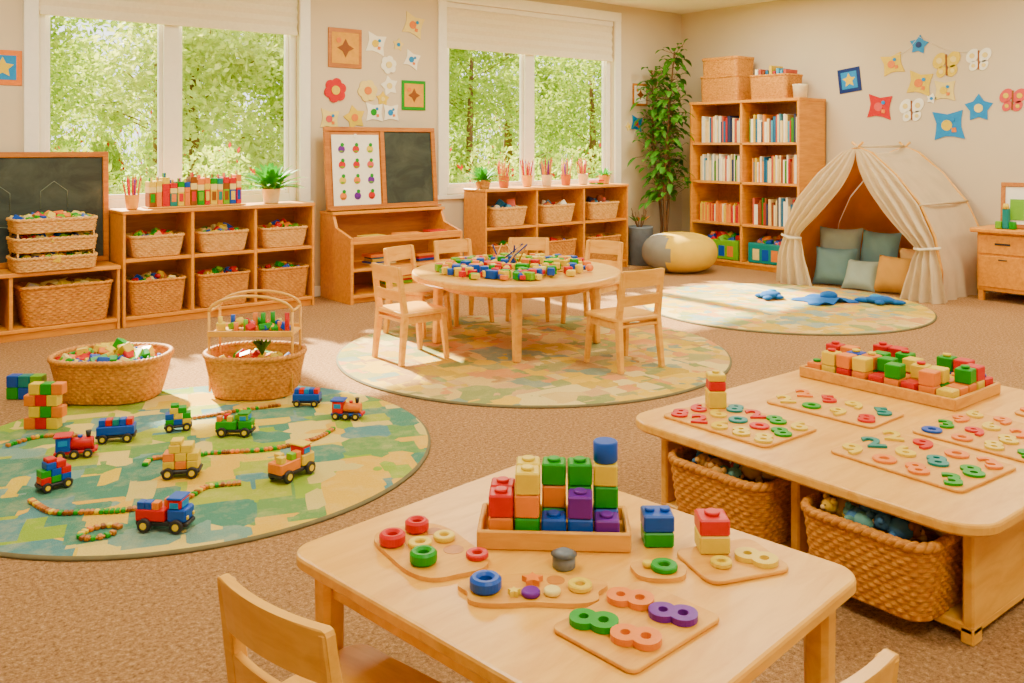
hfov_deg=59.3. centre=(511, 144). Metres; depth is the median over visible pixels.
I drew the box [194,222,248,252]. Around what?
storage basket
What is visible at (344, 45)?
wall artwork
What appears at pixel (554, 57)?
tree
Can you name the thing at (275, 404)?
track
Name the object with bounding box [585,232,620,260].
storage basket
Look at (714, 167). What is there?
books
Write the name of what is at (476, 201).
cubby shelf
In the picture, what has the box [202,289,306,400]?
wicker basket
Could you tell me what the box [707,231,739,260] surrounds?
bin
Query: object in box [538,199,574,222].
storage basket
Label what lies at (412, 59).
wall artwork
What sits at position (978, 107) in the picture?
cutout
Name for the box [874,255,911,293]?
cushion
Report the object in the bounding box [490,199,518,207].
toys
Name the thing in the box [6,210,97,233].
basket
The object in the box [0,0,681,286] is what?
wall
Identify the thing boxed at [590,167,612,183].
potted herb
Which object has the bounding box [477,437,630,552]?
tray
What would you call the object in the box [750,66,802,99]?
basket
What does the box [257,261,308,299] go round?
storage basket
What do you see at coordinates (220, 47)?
tree
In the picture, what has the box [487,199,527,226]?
storage basket
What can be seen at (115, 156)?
hedge
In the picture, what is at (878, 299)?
plush toy
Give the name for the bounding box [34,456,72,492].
toy car
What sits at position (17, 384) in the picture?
tower
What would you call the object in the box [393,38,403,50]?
wall artwork
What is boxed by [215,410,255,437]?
toy truck
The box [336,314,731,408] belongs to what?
round rug
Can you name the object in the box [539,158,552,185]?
pot
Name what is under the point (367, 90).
wall artwork
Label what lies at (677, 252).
pouf
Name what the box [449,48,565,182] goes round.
tree
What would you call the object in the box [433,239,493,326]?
chair
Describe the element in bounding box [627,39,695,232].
ficus plant
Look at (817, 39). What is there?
wall
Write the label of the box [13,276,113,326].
storage basket
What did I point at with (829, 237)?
cushion
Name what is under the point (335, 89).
wall artwork
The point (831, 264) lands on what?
cushion
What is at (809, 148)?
bookcase
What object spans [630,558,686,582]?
puzzle
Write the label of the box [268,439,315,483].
toy truck
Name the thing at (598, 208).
storage basket
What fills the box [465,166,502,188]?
potted herb
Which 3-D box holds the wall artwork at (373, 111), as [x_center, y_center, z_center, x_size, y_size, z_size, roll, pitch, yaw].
[-1.424,-0.340,9.322,0.206,0.194,0.015,0,0,-39]
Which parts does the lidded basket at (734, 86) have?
lid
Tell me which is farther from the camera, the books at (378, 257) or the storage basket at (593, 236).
the storage basket at (593, 236)
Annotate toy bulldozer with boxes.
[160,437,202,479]
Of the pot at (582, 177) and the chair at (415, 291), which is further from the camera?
the pot at (582, 177)
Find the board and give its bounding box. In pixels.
[323,127,441,210]
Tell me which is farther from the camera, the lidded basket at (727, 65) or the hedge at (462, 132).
the hedge at (462, 132)
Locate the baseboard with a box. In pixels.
[314,286,319,296]
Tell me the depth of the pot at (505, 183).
10.05 m
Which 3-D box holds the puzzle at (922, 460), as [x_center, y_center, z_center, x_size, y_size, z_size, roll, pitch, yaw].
[1.425,1.090,3.135,0.380,0.019,0.480,0,0,-36]
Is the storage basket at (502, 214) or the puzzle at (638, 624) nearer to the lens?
the puzzle at (638, 624)
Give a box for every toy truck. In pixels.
[135,491,194,534]
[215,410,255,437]
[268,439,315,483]
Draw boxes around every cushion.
[812,246,857,284]
[820,226,862,260]
[841,259,878,291]
[860,229,901,261]
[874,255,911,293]
[899,248,936,258]
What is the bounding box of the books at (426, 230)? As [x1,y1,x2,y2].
[423,229,446,231]
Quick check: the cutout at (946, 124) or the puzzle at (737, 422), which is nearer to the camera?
the puzzle at (737, 422)
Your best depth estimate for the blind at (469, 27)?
10.65 m
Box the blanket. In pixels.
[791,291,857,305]
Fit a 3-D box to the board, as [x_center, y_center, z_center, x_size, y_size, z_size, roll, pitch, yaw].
[-1.301,0.234,9.170,1.300,0.829,0.169,0,0,-39]
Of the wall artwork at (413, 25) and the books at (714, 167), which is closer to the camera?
the wall artwork at (413, 25)
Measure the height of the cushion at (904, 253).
0.438 m
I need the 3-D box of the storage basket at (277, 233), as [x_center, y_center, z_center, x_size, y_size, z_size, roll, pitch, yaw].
[-2.167,0.811,8.384,0.465,0.251,0.346,0,0,-39]
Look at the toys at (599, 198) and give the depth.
10.95 m
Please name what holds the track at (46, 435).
on the rug at (362, 460)
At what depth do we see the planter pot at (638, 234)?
11.17 m
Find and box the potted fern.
[241,162,303,202]
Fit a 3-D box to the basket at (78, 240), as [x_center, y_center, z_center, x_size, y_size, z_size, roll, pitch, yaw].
[-3.648,0.745,7.143,0.624,0.170,0.379,0,0,-39]
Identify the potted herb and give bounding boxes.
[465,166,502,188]
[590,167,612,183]
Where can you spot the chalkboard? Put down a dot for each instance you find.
(30, 182)
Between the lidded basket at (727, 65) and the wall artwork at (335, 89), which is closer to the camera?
the wall artwork at (335, 89)
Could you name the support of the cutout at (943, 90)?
attached to the wall at (817, 39)
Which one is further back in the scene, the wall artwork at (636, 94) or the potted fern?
the wall artwork at (636, 94)
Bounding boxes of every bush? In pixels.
[50,144,155,194]
[182,143,283,189]
[449,144,574,182]
[546,143,601,179]
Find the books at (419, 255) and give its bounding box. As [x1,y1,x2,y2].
[409,251,433,260]
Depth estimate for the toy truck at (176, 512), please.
3.45 m
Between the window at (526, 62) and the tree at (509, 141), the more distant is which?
the tree at (509, 141)
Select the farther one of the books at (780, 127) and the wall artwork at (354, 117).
the books at (780, 127)
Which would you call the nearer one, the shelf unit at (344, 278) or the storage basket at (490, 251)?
the shelf unit at (344, 278)
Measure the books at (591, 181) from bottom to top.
0.058 m
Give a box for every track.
[5,433,85,446]
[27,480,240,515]
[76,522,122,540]
[142,426,335,465]
[182,403,280,420]
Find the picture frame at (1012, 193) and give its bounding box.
[1000,182,1023,228]
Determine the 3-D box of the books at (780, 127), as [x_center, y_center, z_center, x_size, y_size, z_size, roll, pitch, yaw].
[3.163,-0.199,10.719,0.227,0.336,0.670,0,0,-39]
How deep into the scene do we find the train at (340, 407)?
4.86 m
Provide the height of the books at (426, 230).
0.037 m
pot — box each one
[123,175,141,209]
[497,160,509,187]
[520,159,532,186]
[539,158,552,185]
[560,157,571,184]
[576,157,587,184]
[628,207,652,265]
[792,84,807,97]
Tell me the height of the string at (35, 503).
0.016 m
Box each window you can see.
[23,0,313,212]
[438,0,621,199]
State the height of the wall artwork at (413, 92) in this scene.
0.315 m
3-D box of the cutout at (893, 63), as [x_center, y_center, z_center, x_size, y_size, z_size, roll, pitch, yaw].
[4.231,-0.900,10.014,0.015,0.262,0.286,0,0,-39]
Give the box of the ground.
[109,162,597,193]
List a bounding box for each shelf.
[0,261,120,342]
[109,201,314,328]
[464,183,628,266]
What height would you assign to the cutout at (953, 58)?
0.271 m
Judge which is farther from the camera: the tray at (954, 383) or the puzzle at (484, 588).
the tray at (954, 383)
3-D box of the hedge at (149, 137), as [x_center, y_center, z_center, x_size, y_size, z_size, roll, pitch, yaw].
[-12.398,-0.313,36.279,5.580,5.082,1.814,0,0,-39]
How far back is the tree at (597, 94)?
27.41 m
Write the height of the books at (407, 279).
0.134 m
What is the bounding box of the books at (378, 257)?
[362,252,395,265]
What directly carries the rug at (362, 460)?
on the floor
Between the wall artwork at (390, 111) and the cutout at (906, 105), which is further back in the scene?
the cutout at (906, 105)
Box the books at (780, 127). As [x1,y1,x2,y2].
[749,114,796,141]
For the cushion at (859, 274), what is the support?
on the floor
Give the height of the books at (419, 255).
0.074 m
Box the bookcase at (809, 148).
[689,97,825,272]
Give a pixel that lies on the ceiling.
(672, 6)
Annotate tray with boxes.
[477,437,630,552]
[799,340,1000,410]
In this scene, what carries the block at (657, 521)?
on the table at (761, 619)
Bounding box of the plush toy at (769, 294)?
[755,289,783,299]
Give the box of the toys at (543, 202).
[540,199,566,204]
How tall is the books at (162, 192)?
0.311 m
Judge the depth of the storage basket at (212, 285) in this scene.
7.89 m
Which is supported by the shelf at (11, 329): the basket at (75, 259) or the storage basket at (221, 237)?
the basket at (75, 259)
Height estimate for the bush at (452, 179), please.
1.985 m
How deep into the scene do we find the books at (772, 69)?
10.76 m
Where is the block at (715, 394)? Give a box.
[705,369,726,408]
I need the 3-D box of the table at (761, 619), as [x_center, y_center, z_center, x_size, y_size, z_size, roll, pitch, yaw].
[0.128,1.225,2.059,1.030,0.550,0.840,0,0,44]
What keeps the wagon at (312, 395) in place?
on the rug at (362, 460)
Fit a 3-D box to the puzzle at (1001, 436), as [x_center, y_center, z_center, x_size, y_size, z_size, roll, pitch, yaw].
[1.835,1.090,3.391,0.440,0.019,0.460,0,0,-37]
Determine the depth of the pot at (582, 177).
10.83 m
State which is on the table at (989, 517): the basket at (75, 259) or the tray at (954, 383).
the tray at (954, 383)
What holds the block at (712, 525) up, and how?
on the puzzle at (747, 559)
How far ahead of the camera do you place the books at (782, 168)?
10.63 m
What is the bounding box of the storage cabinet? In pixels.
[969,225,1023,299]
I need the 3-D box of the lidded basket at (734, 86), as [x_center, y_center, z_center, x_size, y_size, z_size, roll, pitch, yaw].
[2.733,-0.708,11.387,0.426,0.322,0.604,0,0,-39]
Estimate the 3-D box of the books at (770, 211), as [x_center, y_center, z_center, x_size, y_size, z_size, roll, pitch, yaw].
[3.181,0.789,10.704,0.236,0.339,0.622,0,0,-39]
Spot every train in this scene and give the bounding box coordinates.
[53,429,97,458]
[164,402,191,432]
[330,397,364,420]
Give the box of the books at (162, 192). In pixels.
[141,170,245,208]
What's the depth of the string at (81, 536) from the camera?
3.42 m
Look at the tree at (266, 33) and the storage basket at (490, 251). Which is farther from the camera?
the tree at (266, 33)
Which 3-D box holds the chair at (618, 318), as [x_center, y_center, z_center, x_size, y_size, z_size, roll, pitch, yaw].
[0.763,1.153,6.075,0.390,0.667,0.439,0,0,-32]
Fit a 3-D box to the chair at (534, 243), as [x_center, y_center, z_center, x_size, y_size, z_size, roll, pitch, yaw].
[0.140,1.153,7.771,0.390,0.667,0.439,0,0,3]
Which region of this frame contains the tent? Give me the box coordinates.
[776,141,987,303]
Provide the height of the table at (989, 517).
0.400 m
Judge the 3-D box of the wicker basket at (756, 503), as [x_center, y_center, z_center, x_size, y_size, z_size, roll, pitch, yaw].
[0.913,1.293,3.448,0.530,0.290,0.471,0,0,-39]
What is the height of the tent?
1.540 m
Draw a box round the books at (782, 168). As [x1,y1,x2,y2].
[752,155,796,183]
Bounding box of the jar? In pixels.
[551,547,576,571]
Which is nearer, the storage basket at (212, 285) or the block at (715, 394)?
the block at (715, 394)
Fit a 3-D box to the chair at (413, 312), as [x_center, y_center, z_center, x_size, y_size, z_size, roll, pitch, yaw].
[-0.719,1.153,6.276,0.439,0.667,0.390,0,0,-39]
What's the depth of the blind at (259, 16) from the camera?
8.17 m
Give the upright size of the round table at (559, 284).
0.551 m
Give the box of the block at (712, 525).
[694,508,729,553]
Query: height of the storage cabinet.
0.700 m
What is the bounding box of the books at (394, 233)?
[391,231,421,234]
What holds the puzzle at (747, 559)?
on the table at (761, 619)
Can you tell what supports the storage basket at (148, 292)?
in the cubby shelf at (122, 221)
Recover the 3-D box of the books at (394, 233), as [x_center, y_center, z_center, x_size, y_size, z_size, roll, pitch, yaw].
[-1.050,0.893,9.032,0.280,0.029,0.160,0,0,-32]
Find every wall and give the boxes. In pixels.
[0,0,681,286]
[682,0,1023,231]
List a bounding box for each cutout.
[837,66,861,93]
[867,94,891,119]
[880,52,904,75]
[899,98,923,120]
[906,70,932,95]
[910,35,928,52]
[927,93,934,103]
[932,110,964,139]
[933,51,959,77]
[935,81,954,99]
[965,94,992,119]
[966,48,991,70]
[999,88,1023,110]
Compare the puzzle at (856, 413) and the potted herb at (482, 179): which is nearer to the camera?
the puzzle at (856, 413)
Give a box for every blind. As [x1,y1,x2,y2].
[39,0,297,35]
[447,2,612,61]
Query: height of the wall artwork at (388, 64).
0.190 m
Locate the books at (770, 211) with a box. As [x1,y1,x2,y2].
[752,197,796,226]
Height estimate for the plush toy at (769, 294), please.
0.086 m
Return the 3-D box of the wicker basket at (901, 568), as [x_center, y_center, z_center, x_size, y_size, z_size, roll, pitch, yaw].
[1.272,1.290,2.973,0.530,0.296,0.471,0,0,-39]
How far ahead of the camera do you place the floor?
3.46 m
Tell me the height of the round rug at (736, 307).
0.014 m
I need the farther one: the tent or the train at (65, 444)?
the tent
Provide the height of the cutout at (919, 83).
0.298 m
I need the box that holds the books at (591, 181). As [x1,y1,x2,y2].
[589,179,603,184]
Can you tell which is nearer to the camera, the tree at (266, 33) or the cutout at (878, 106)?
the cutout at (878, 106)
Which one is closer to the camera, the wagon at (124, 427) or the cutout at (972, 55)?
the wagon at (124, 427)
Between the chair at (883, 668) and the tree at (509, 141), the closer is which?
the chair at (883, 668)
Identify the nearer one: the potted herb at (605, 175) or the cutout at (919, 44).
the cutout at (919, 44)
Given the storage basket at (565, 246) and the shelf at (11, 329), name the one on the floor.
the shelf at (11, 329)
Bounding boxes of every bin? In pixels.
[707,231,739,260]
[748,235,782,265]
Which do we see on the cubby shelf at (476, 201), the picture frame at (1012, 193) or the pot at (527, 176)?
the pot at (527, 176)
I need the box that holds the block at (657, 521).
[640,505,673,547]
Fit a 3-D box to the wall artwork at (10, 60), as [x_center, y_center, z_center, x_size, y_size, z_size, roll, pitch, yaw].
[-4.066,-0.620,7.183,0.280,0.280,0.014,0,0,-39]
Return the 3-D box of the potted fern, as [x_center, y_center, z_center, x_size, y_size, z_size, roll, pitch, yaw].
[-2.184,0.341,8.287,0.773,0.394,0.570,0,0,-39]
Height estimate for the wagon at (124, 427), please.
0.112 m
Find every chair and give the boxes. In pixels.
[217,573,440,682]
[371,262,449,366]
[383,244,452,337]
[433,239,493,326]
[505,237,550,321]
[560,240,623,323]
[584,268,664,373]
[840,649,899,682]
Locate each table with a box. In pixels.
[296,465,855,682]
[412,261,620,362]
[636,370,1023,646]
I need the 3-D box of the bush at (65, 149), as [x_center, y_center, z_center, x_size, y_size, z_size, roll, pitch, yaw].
[-5.939,0.944,11.143,3.288,1.985,1.512,0,0,-39]
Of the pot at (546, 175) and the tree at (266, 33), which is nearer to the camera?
the pot at (546, 175)
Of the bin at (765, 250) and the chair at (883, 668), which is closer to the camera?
the chair at (883, 668)
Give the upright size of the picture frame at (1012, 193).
0.439 m
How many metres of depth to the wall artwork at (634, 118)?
11.79 m
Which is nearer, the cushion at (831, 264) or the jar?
the jar
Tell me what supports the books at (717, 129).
in the bookcase at (809, 148)
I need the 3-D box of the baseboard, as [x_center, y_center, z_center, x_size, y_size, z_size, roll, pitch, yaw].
[-2.015,1.450,8.844,11.200,0.100,0.018,0,0,-39]
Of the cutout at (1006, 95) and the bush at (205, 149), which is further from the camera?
the bush at (205, 149)
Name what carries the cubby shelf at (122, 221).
on the floor
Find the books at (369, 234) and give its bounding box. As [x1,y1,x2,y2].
[357,234,382,236]
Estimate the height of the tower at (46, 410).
0.236 m
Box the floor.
[0,265,1023,682]
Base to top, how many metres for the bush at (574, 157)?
1.985 m
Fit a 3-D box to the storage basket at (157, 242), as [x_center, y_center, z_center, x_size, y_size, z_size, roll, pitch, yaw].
[-3.057,0.821,7.665,0.465,0.232,0.346,0,0,-39]
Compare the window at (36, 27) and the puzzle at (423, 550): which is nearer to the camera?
the puzzle at (423, 550)
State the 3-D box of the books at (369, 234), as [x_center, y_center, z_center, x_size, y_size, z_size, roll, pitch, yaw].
[-1.364,0.894,8.778,0.258,0.028,0.190,0,0,-39]
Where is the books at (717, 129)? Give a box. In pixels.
[702,116,739,142]
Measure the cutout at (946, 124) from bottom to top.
0.314 m
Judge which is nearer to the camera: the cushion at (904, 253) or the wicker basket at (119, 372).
the wicker basket at (119, 372)
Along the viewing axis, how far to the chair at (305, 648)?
1.73 m
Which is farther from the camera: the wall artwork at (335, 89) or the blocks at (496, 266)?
the wall artwork at (335, 89)
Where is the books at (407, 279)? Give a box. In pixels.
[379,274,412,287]
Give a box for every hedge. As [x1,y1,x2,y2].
[50,82,136,190]
[128,82,275,188]
[449,92,490,178]
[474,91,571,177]
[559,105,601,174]
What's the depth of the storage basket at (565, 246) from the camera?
10.42 m
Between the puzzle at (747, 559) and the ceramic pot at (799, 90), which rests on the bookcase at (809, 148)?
the ceramic pot at (799, 90)
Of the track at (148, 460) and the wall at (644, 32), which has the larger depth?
the wall at (644, 32)
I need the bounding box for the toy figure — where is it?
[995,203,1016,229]
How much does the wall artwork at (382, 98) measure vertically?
0.146 m
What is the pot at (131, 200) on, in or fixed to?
on the cubby shelf at (122, 221)
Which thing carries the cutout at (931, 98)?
attached to the wall at (817, 39)
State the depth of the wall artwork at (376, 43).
9.33 m
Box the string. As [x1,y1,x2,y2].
[897,36,959,54]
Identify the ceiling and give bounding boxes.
[584,0,774,13]
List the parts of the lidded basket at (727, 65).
lid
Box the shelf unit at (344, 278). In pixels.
[320,206,462,304]
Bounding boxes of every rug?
[0,386,430,561]
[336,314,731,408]
[642,283,936,335]
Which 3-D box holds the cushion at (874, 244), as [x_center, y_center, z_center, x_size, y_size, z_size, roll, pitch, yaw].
[3.891,1.207,9.559,0.232,0.582,0.460,0,0,-34]
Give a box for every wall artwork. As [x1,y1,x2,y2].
[0,50,21,85]
[320,108,338,126]
[324,78,345,102]
[328,27,361,68]
[343,105,363,126]
[358,80,376,100]
[366,31,385,55]
[366,103,382,121]
[377,92,388,104]
[380,76,396,94]
[381,56,395,73]
[383,104,398,120]
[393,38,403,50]
[402,11,424,38]
[402,80,425,109]
[403,49,419,70]
[631,115,642,131]
[632,83,646,105]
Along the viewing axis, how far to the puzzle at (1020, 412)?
3.67 m
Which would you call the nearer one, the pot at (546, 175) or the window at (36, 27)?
the window at (36, 27)
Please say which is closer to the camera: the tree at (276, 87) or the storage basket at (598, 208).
the storage basket at (598, 208)
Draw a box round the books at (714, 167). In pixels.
[701,154,739,181]
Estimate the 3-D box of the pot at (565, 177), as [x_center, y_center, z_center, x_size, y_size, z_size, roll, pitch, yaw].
[0.640,0.311,10.680,0.132,0.333,0.144,0,0,-20]
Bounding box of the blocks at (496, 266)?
[435,243,593,280]
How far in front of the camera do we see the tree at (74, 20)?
22.82 m
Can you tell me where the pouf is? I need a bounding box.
[642,232,717,272]
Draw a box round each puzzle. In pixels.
[374,515,488,581]
[458,570,607,607]
[554,581,718,673]
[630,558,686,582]
[664,402,815,447]
[677,539,787,584]
[767,389,903,428]
[831,430,1015,492]
[912,410,1023,462]
[1015,407,1023,416]
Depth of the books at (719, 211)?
11.26 m
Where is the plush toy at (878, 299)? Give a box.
[854,294,905,304]
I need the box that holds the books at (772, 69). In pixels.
[755,66,797,74]
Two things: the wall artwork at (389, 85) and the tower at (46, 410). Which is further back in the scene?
the wall artwork at (389, 85)
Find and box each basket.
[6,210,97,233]
[6,230,97,253]
[6,248,97,272]
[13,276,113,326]
[47,338,173,404]
[126,228,184,257]
[126,270,185,314]
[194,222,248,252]
[194,266,250,307]
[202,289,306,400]
[257,218,307,247]
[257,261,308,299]
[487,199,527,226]
[487,240,527,255]
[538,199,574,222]
[538,236,576,255]
[585,195,619,219]
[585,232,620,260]
[668,446,790,543]
[700,74,751,101]
[702,56,753,76]
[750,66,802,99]
[800,491,962,621]
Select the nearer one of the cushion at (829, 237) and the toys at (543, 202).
the cushion at (829, 237)
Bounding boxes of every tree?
[50,16,122,151]
[50,16,282,189]
[50,21,283,193]
[219,33,477,134]
[237,34,459,184]
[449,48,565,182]
[449,50,597,180]
[492,54,601,180]
[554,57,601,151]
[570,64,601,127]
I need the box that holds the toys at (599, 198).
[586,195,608,202]
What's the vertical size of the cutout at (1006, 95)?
0.233 m
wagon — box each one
[95,416,136,444]
[292,387,321,406]
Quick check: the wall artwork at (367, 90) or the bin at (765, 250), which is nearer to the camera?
the wall artwork at (367, 90)
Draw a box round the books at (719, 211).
[699,200,739,222]
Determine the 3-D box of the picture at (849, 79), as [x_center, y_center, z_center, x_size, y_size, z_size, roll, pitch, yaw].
[3.904,-0.750,10.419,0.014,0.311,0.311,0,0,-39]
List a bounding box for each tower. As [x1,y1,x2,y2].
[6,373,46,398]
[24,381,66,428]

